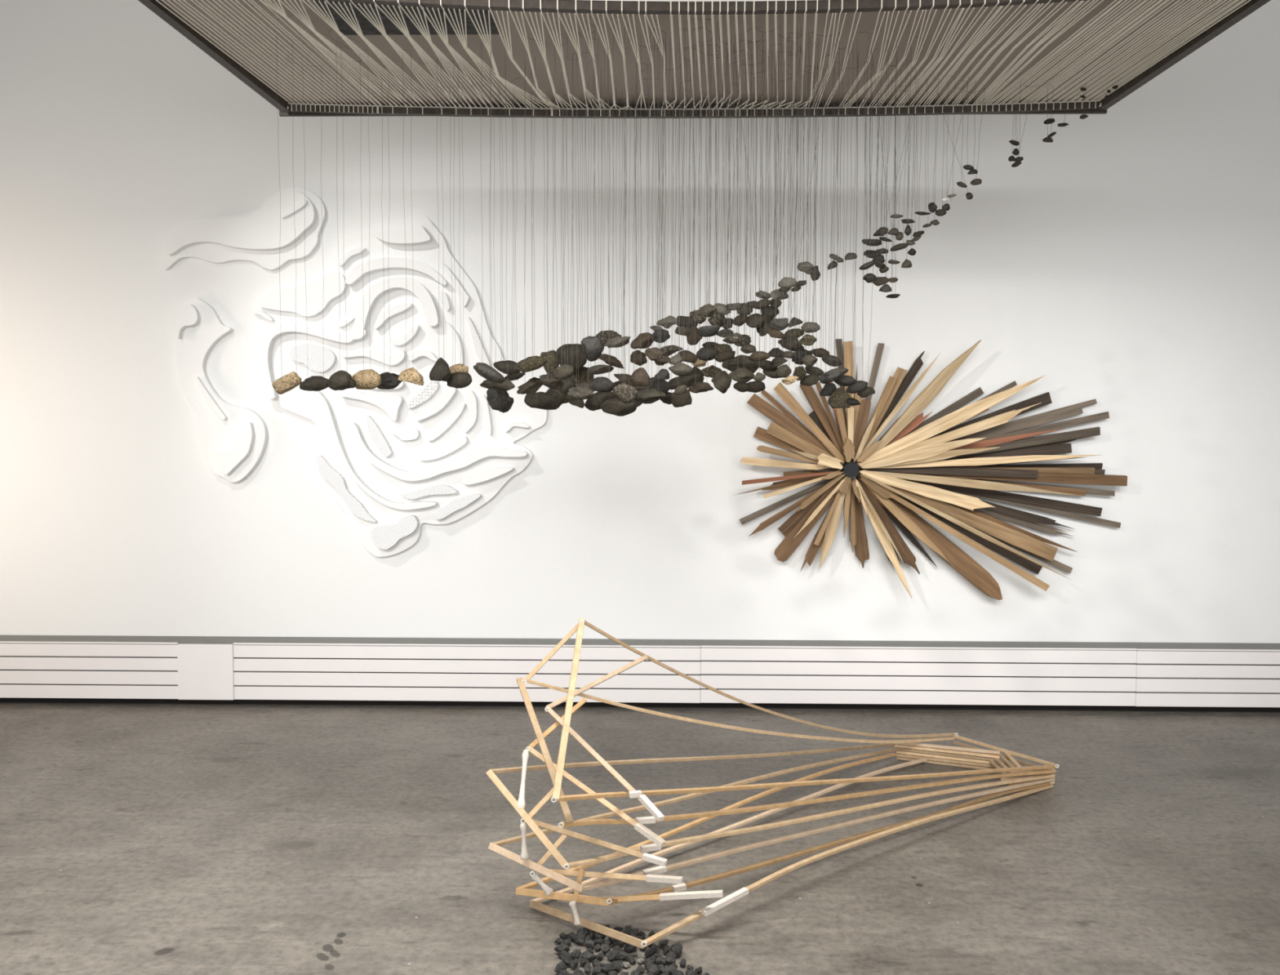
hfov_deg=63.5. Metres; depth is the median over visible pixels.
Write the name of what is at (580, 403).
stone
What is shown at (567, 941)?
lump
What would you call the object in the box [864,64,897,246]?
stone
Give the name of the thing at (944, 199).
stone
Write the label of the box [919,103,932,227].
stone
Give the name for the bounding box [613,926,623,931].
lump
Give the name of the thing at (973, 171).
stone
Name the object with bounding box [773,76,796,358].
stone
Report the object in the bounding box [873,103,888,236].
stone
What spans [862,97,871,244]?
stone
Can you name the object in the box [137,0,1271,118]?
frame
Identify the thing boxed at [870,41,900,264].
stone
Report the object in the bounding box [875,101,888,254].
stone
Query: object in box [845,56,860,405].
stone
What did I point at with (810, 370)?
stone
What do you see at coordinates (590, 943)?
lump
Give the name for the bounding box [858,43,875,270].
stone
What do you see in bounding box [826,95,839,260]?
stone
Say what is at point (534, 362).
stone
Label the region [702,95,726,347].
stone
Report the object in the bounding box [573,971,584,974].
lump
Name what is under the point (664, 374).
stone
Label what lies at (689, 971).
lump
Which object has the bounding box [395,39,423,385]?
stone
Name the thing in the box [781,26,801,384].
stone
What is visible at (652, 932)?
lump
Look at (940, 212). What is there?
stone
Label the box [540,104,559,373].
stone
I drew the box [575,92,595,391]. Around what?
stone
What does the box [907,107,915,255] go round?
stone
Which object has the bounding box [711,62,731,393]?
stone
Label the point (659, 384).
stone
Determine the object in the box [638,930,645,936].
lump
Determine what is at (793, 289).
stone
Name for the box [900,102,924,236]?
stone
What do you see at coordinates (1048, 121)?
stone
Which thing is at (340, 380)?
stone
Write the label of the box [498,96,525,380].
stone
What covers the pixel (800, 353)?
stone
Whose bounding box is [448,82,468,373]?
stone
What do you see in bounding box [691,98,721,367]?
stone
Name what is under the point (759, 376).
stone
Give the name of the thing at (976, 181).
stone
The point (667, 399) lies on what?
stone
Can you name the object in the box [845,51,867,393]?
stone
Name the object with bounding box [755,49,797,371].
stone
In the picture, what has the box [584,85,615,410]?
stone
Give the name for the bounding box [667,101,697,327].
stone
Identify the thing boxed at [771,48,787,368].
stone
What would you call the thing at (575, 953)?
lump
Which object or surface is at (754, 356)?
stone
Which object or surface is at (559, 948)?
lump
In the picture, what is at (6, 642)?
grille
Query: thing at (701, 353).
stone
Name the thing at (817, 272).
stone
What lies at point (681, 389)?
stone
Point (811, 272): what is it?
stone
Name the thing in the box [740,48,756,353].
stone
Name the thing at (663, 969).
lump
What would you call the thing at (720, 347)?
stone
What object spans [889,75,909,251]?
stone
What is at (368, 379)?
stone
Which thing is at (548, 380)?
stone
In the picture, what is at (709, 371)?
stone
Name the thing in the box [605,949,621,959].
lump
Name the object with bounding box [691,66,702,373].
stone
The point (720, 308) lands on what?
stone
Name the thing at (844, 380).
stone
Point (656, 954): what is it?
lump
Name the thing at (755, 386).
stone
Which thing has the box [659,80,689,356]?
stone
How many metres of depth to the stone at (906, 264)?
3.72 m
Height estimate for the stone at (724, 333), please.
1.038 m
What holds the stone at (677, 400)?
hanging from the frame
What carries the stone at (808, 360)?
hanging from the frame
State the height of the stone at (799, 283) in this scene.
0.826 m
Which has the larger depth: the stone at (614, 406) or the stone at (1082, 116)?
the stone at (1082, 116)
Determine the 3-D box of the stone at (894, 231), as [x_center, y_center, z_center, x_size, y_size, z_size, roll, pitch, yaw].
[0.890,-1.227,3.612,0.040,0.683,0.020,0,3,1]
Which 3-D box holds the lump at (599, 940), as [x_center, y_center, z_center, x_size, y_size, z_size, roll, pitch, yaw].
[-0.127,1.377,3.132,0.030,0.022,0.022,0,3,2]
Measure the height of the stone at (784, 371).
1.182 m
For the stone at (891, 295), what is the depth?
4.30 m
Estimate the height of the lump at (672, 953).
0.020 m
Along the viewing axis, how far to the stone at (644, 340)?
3.90 m
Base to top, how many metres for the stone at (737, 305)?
0.944 m
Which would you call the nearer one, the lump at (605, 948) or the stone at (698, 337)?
the lump at (605, 948)
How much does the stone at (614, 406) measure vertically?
1.318 m
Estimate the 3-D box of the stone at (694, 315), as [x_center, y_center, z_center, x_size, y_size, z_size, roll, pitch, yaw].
[0.234,-1.087,3.726,0.108,0.988,0.038,0,3,1]
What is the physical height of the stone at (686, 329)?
1.023 m
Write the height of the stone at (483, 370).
1.206 m
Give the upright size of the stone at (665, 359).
1.147 m
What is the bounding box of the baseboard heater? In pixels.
[0,635,1279,711]
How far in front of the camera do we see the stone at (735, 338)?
3.62 m
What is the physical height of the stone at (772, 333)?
1.044 m
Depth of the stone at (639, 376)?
3.63 m
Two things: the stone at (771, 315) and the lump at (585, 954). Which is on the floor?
the lump at (585, 954)
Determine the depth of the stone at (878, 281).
4.31 m
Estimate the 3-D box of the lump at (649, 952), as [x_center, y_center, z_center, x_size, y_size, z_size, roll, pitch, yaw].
[0.028,1.381,3.068,0.026,0.021,0.035,1,3,21]
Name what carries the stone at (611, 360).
hanging from the frame
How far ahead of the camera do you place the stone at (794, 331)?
4.36 m
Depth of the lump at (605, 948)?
3.07 m
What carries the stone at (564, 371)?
hanging from the frame
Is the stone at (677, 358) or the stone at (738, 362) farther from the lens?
the stone at (738, 362)
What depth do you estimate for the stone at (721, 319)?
3.90 m
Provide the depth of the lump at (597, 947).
3.09 m
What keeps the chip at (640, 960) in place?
on the floor
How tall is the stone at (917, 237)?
0.651 m
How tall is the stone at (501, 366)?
1.147 m
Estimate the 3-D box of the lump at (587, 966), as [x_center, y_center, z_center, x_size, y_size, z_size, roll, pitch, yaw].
[-0.151,1.384,2.977,0.024,0.024,0.036,-1,3,-19]
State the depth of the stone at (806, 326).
3.90 m
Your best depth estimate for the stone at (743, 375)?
3.70 m
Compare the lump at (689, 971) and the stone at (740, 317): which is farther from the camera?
the stone at (740, 317)
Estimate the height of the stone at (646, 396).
1.280 m
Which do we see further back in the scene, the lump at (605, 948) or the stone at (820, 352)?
the stone at (820, 352)
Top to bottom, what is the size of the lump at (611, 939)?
0.023 m
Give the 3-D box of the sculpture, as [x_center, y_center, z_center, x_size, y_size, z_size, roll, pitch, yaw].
[0.661,0.920,3.976,2.581,0.884,0.875,-2,4,-36]
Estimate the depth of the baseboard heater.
5.77 m
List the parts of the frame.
cord, cord, cord, cord, cord, cord, cord, cord, cord, cord, cord, cord, cord, cord, cord, cord, cord, cord, cord, cord, edge cord, edge cord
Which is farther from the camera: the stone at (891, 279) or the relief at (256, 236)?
the relief at (256, 236)
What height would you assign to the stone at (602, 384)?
1.238 m
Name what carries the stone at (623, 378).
hanging from the frame
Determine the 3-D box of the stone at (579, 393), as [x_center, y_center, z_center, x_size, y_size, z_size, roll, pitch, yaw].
[-0.203,-0.935,3.563,0.098,1.266,0.051,0,3,1]
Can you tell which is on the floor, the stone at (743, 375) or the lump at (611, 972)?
the lump at (611, 972)
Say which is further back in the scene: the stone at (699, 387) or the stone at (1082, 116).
the stone at (1082, 116)
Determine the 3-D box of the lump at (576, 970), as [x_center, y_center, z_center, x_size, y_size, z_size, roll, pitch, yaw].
[-0.178,1.386,2.952,0.026,0.022,0.036,1,3,20]
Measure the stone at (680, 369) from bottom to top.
1.190 m
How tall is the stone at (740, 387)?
1.212 m
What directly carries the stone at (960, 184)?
hanging from the frame
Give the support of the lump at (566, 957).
on the floor
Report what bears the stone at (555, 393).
hanging from the frame
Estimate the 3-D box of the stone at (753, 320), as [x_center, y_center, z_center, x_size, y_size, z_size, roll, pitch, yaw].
[0.391,-1.085,3.815,0.168,0.993,0.056,3,4,40]
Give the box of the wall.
[0,0,1279,643]
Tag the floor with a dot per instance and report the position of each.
(135, 838)
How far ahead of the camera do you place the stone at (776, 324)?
3.55 m
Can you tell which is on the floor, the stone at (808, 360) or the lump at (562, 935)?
the lump at (562, 935)
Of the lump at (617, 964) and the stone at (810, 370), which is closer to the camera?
the lump at (617, 964)
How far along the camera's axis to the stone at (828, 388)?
4.36 m
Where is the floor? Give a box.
[0,702,1279,974]
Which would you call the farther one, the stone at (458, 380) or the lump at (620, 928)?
the stone at (458, 380)
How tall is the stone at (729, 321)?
0.938 m
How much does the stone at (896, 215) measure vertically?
0.493 m
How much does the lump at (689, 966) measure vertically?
0.017 m
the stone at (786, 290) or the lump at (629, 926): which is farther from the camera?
the stone at (786, 290)
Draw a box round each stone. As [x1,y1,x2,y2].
[271,41,301,394]
[287,54,328,391]
[328,28,359,390]
[345,46,381,389]
[377,77,401,389]
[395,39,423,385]
[422,58,451,381]
[431,57,471,388]
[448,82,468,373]
[473,32,505,383]
[479,50,515,391]
[486,105,513,413]
[493,77,520,374]
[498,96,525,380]
[514,57,547,372]
[516,66,542,394]
[524,35,564,389]
[524,93,562,409]
[532,106,574,403]
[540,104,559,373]
[552,34,574,379]
[555,88,586,371]
[558,52,595,395]
[559,88,595,384]
[567,32,595,399]
[568,53,584,408]
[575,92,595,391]
[577,28,614,391]
[581,15,604,361]
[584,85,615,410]
[586,65,613,374]
[595,119,621,346]
[599,96,624,368]
[600,46,637,416]
[605,25,630,347]
[611,15,637,404]
[613,98,628,386]
[613,109,630,384]
[623,95,647,365]
[629,42,650,386]
[630,62,653,348]
[632,139,642,407]
[633,78,654,391]
[635,29,666,404]
[637,44,670,342]
[637,109,662,330]
[638,94,669,392]
[641,20,662,360]
[650,103,657,382]
[653,38,670,379]
[653,40,670,365]
[656,85,678,328]
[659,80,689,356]
[660,102,691,404]
[663,53,704,389]
[667,18,711,376]
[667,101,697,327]
[669,47,695,364]
[671,120,692,407]
[674,81,687,394]
[675,63,692,336]
[677,45,697,363]
[680,81,705,345]
[687,27,713,393]
[688,44,720,324]
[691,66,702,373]
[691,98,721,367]
[693,22,719,337]
[696,55,718,360]
[697,19,716,317]
[697,95,721,377]
[701,44,731,315]
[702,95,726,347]
[707,98,726,327]
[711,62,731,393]
[714,48,735,362]
[714,83,736,353]
[716,26,762,337]
[719,35,742,310]
[721,64,759,373]
[722,34,742,343]
[722,122,733,328]
[724,91,751,346]
[728,40,754,383]
[730,93,764,315]
[731,55,766,327]
[732,88,749,326]
[733,46,802,336]
[733,179,750,391]
[737,90,765,392]
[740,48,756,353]
[742,37,770,361]
[742,58,771,298]
[743,69,779,321]
[746,104,770,308]
[749,32,765,381]
[754,44,784,309]
[755,25,789,330]
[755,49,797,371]
[762,73,793,377]
[766,40,799,338]
[768,97,786,357]
[769,53,788,299]
[769,63,789,308]
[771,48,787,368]
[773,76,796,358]
[775,61,841,377]
[777,31,796,288]
[777,33,819,272]
[777,45,791,292]
[777,102,804,351]
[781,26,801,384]
[783,102,804,337]
[788,72,813,327]
[791,31,817,366]
[791,93,801,291]
[791,96,812,364]
[792,84,806,380]
[794,66,821,287]
[799,76,817,346]
[800,53,840,333]
[800,63,826,386]
[804,97,824,376]
[805,100,813,274]
[810,114,820,280]
[810,122,830,357]
[813,32,848,383]
[819,103,842,395]
[822,78,842,366]
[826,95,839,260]
[827,93,846,270]
[827,100,851,408]
[834,40,857,386]
[835,105,844,262]
[843,61,881,397]
[844,31,870,260]
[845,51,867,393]
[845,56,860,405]
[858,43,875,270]
[859,89,907,285]
[862,94,875,282]
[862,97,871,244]
[863,71,877,257]
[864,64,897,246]
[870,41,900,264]
[872,86,918,268]
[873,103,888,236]
[873,114,884,262]
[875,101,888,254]
[878,48,892,241]
[879,40,892,292]
[879,112,914,273]
[880,99,900,297]
[885,55,897,282]
[887,44,898,235]
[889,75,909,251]
[890,85,902,217]
[895,72,903,240]
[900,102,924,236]
[901,53,911,267]
[901,79,915,223]
[904,37,923,235]
[906,66,937,215]
[906,99,915,245]
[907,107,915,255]
[911,101,921,241]
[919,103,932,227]
[928,105,937,213]
[929,78,939,225]
[931,100,946,216]
[936,90,973,199]
[942,55,986,210]
[942,80,951,201]
[946,67,956,197]
[956,80,977,174]
[956,88,967,187]
[962,71,973,169]
[966,87,985,185]
[1008,99,1028,145]
[1008,115,1014,161]
[1011,105,1028,167]
[1012,83,1023,161]
[1012,93,1019,155]
[1023,83,1053,142]
[1043,102,1054,124]
[1048,76,1056,137]
[1057,101,1069,126]
[1080,94,1088,119]
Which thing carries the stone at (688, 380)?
hanging from the frame
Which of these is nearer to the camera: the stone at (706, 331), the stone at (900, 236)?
the stone at (706, 331)
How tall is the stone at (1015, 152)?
0.224 m
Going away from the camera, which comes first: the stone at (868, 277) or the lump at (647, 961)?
the lump at (647, 961)
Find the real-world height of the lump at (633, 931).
0.030 m
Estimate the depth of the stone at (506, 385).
3.74 m
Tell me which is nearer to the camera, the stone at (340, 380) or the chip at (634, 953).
the chip at (634, 953)
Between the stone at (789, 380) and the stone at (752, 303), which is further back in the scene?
the stone at (752, 303)
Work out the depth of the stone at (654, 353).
3.56 m
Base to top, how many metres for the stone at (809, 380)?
1.200 m
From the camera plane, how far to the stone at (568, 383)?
3.83 m
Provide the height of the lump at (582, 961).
0.022 m
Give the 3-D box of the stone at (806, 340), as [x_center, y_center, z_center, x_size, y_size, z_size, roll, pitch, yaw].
[0.596,-1.035,3.632,0.063,1.070,0.037,1,3,11]
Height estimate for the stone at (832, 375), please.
1.210 m
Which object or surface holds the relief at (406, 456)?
attached to the wall
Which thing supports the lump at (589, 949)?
on the floor
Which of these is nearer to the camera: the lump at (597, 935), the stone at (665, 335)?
the lump at (597, 935)
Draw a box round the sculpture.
[485,617,1059,948]
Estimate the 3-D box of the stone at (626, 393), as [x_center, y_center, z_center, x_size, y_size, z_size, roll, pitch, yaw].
[-0.082,-0.924,3.469,0.079,1.279,0.176,2,4,38]
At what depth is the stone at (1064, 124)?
4.30 m
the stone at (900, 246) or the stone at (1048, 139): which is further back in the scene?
the stone at (1048, 139)
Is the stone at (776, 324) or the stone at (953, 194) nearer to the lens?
the stone at (776, 324)
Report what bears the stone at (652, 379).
hanging from the frame
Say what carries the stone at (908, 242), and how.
hanging from the frame
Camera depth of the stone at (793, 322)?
3.98 m
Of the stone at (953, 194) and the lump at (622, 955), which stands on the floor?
the lump at (622, 955)
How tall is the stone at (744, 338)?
1.025 m
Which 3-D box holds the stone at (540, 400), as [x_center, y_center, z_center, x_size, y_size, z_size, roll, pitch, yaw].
[-0.397,-0.961,4.219,0.156,1.285,0.080,0,3,1]
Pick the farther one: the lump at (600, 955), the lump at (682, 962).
the lump at (600, 955)
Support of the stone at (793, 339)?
hanging from the frame
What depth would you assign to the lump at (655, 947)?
3.08 m
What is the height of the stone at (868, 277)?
0.810 m
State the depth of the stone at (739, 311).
4.25 m
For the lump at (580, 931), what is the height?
0.031 m
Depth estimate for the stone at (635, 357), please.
4.27 m
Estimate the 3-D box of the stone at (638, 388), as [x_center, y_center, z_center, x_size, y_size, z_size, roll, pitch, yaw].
[0.014,-0.992,4.107,0.089,1.213,0.108,-1,3,-14]
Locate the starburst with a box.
[732,338,1127,599]
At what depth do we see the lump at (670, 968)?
2.96 m
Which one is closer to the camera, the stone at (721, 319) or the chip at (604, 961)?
the chip at (604, 961)
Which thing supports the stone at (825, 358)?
hanging from the frame
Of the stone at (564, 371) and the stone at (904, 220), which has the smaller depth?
the stone at (564, 371)
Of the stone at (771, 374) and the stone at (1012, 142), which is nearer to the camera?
the stone at (771, 374)
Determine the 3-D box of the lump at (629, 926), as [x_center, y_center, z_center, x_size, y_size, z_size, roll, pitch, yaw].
[-0.035,1.375,3.223,0.020,0.017,0.034,2,3,25]
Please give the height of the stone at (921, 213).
0.532 m
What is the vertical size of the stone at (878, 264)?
0.743 m
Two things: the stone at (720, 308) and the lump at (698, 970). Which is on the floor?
the lump at (698, 970)
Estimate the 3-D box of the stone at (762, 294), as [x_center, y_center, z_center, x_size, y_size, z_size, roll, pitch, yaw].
[0.442,-1.143,3.856,0.119,0.879,0.051,3,4,38]
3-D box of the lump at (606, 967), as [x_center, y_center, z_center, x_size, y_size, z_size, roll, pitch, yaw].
[-0.093,1.381,2.972,0.040,0.029,0.029,1,3,8]
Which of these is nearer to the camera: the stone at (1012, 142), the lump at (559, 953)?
the lump at (559, 953)
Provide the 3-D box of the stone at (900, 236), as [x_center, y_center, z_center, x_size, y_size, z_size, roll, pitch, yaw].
[0.988,-1.262,3.919,0.030,0.644,0.017,0,3,1]
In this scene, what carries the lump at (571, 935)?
on the floor
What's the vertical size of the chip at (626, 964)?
0.015 m
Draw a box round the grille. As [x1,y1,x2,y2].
[0,635,1279,651]
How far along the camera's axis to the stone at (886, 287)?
3.64 m
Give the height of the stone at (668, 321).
0.958 m
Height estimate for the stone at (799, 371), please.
1.178 m
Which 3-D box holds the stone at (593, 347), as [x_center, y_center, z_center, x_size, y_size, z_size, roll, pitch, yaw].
[-0.160,-0.999,3.495,0.080,1.143,0.250,0,3,1]
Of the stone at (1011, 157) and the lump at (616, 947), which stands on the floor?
the lump at (616, 947)
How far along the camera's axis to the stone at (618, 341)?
3.54 m
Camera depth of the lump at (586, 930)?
3.19 m
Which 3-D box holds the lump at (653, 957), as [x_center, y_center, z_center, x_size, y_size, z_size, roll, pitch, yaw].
[0.035,1.381,3.021,0.026,0.026,0.035,3,4,40]
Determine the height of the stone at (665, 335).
1.059 m
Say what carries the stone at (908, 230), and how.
hanging from the frame
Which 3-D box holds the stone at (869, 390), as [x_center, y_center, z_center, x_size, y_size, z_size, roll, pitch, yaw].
[0.831,-0.962,3.895,0.157,1.247,0.051,2,4,36]
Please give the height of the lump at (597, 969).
0.024 m
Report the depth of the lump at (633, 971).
2.94 m
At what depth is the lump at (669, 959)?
3.02 m
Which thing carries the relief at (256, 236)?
attached to the wall
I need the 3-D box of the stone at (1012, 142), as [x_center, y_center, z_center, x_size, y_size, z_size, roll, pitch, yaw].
[1.592,-1.517,4.306,0.106,0.187,0.048,-1,3,-28]
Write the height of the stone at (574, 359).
1.129 m
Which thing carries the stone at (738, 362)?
hanging from the frame
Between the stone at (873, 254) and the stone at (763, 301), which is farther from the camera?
the stone at (873, 254)
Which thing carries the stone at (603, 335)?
hanging from the frame
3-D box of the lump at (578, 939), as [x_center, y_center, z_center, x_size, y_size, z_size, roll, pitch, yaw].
[-0.183,1.374,3.137,0.039,0.026,0.026,2,3,26]
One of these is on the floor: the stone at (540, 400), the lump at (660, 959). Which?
the lump at (660, 959)
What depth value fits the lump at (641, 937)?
3.14 m
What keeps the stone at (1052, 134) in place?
hanging from the frame
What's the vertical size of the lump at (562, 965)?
0.026 m
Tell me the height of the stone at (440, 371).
1.192 m
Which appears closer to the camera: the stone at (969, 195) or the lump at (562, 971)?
the lump at (562, 971)
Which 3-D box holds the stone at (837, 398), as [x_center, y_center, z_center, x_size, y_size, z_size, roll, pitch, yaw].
[0.863,-0.969,4.328,0.152,1.274,0.081,-3,4,-45]
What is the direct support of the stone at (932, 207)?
hanging from the frame
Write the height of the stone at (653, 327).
0.948 m
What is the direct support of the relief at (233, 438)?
attached to the wall
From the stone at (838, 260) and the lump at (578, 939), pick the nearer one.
the lump at (578, 939)
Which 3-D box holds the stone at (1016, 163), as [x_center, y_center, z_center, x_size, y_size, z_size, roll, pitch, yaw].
[1.583,-1.469,4.305,0.065,0.268,0.022,0,3,1]
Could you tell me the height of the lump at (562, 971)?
0.019 m
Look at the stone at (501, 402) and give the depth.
4.40 m
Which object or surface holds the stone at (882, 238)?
hanging from the frame
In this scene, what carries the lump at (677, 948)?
on the floor
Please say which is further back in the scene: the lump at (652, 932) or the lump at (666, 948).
the lump at (652, 932)
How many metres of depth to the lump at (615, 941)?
3.12 m
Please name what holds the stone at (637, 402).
hanging from the frame
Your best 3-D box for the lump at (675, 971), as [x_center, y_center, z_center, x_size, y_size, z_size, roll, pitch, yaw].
[0.107,1.387,2.937,0.038,0.024,0.028,1,3,15]
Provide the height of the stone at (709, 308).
0.984 m
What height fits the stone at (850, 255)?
0.779 m
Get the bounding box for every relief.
[162,187,326,270]
[176,297,267,482]
[251,213,547,556]
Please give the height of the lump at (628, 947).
0.025 m
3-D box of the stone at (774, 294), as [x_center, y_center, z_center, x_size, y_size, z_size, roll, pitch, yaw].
[0.509,-1.130,3.746,0.068,0.892,0.036,0,3,1]
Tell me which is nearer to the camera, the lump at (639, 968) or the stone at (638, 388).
the lump at (639, 968)
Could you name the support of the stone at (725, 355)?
hanging from the frame
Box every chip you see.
[600,960,610,963]
[622,961,631,967]
[622,968,628,973]
[631,951,638,955]
[636,957,644,963]
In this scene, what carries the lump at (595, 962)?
on the floor
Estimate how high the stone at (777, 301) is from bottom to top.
0.915 m
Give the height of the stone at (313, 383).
1.230 m
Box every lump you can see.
[554,937,562,943]
[554,943,569,951]
[554,960,566,972]
[556,949,568,956]
[558,969,568,974]
[559,932,564,938]
[560,951,571,964]
[561,938,572,945]
[564,931,577,940]
[570,948,581,958]
[570,957,578,968]
[573,934,584,944]
[573,967,582,973]
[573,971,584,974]
[576,928,586,938]
[578,951,596,961]
[578,958,589,965]
[582,927,590,934]
[583,962,591,972]
[584,938,595,947]
[586,947,593,953]
[589,929,596,937]
[591,959,601,966]
[591,964,602,974]
[593,932,606,938]
[594,937,603,945]
[594,943,600,951]
[596,951,604,959]
[600,943,610,953]
[600,963,613,973]
[604,938,611,945]
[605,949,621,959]
[608,936,614,941]
[608,970,617,974]
[610,960,622,970]
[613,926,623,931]
[613,938,624,946]
[613,944,620,950]
[616,951,631,959]
[621,928,631,934]
[623,942,636,951]
[624,924,631,928]
[626,955,635,963]
[629,928,639,936]
[630,969,639,974]
[633,935,644,939]
[635,964,644,973]
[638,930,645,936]
[644,947,653,956]
[644,958,654,966]
[645,963,660,974]
[648,930,655,937]
[648,955,656,964]
[650,943,658,953]
[653,952,662,957]
[655,955,666,965]
[657,938,668,947]
[657,964,666,973]
[662,945,670,953]
[664,955,675,964]
[666,951,675,957]
[666,964,676,973]
[671,942,682,955]
[671,969,684,974]
[679,957,686,966]
[685,968,696,974]
[686,964,693,969]
[694,965,702,974]
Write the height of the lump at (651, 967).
0.026 m
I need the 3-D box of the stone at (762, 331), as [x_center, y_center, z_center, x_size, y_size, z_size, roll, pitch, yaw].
[0.459,-1.073,3.778,0.249,1.025,0.140,0,3,1]
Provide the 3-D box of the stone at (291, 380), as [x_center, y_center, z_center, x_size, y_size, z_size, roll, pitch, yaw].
[-1.252,-0.953,3.646,0.099,1.245,0.050,0,3,1]
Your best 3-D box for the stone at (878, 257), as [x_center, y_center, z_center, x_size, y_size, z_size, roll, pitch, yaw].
[0.994,-1.266,4.271,0.049,0.674,0.026,0,3,1]
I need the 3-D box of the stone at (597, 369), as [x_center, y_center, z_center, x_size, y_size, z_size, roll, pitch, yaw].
[-0.142,-0.995,3.747,0.098,1.166,0.051,0,3,1]
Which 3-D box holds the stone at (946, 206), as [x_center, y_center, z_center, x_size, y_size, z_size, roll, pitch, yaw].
[1.233,-1.334,3.921,0.054,0.506,0.292,-1,3,-16]
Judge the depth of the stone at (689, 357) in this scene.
3.83 m
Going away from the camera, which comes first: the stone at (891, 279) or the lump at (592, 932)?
the lump at (592, 932)
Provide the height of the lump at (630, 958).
0.018 m
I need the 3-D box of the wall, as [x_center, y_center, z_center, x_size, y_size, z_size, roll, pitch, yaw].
[0.116,-0.761,5.922,12.000,4.000,0.150,0,3,1]
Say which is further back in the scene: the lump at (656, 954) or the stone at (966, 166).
the stone at (966, 166)
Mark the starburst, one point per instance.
(931, 468)
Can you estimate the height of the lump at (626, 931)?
0.026 m
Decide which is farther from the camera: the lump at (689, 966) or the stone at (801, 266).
the stone at (801, 266)
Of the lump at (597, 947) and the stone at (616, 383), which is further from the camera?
the stone at (616, 383)
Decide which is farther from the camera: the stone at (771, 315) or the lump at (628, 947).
the stone at (771, 315)
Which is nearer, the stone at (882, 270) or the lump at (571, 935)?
the lump at (571, 935)
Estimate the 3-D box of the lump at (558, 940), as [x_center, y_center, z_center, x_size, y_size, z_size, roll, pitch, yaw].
[-0.248,1.378,3.140,0.028,0.018,0.018,-1,3,-22]
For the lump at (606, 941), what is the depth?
3.12 m
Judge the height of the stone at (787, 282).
0.876 m
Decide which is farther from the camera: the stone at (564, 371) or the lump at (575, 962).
the stone at (564, 371)
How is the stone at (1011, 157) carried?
hanging from the frame
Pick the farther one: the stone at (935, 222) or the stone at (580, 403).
the stone at (935, 222)
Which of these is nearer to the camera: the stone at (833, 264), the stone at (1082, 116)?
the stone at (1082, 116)
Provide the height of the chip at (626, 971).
0.010 m
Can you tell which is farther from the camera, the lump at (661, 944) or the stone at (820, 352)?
the stone at (820, 352)
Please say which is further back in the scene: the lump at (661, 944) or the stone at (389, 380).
the stone at (389, 380)
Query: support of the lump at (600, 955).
on the floor
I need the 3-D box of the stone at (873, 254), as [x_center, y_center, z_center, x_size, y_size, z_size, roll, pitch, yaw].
[0.869,-1.222,3.870,0.053,0.721,0.025,0,3,-7]

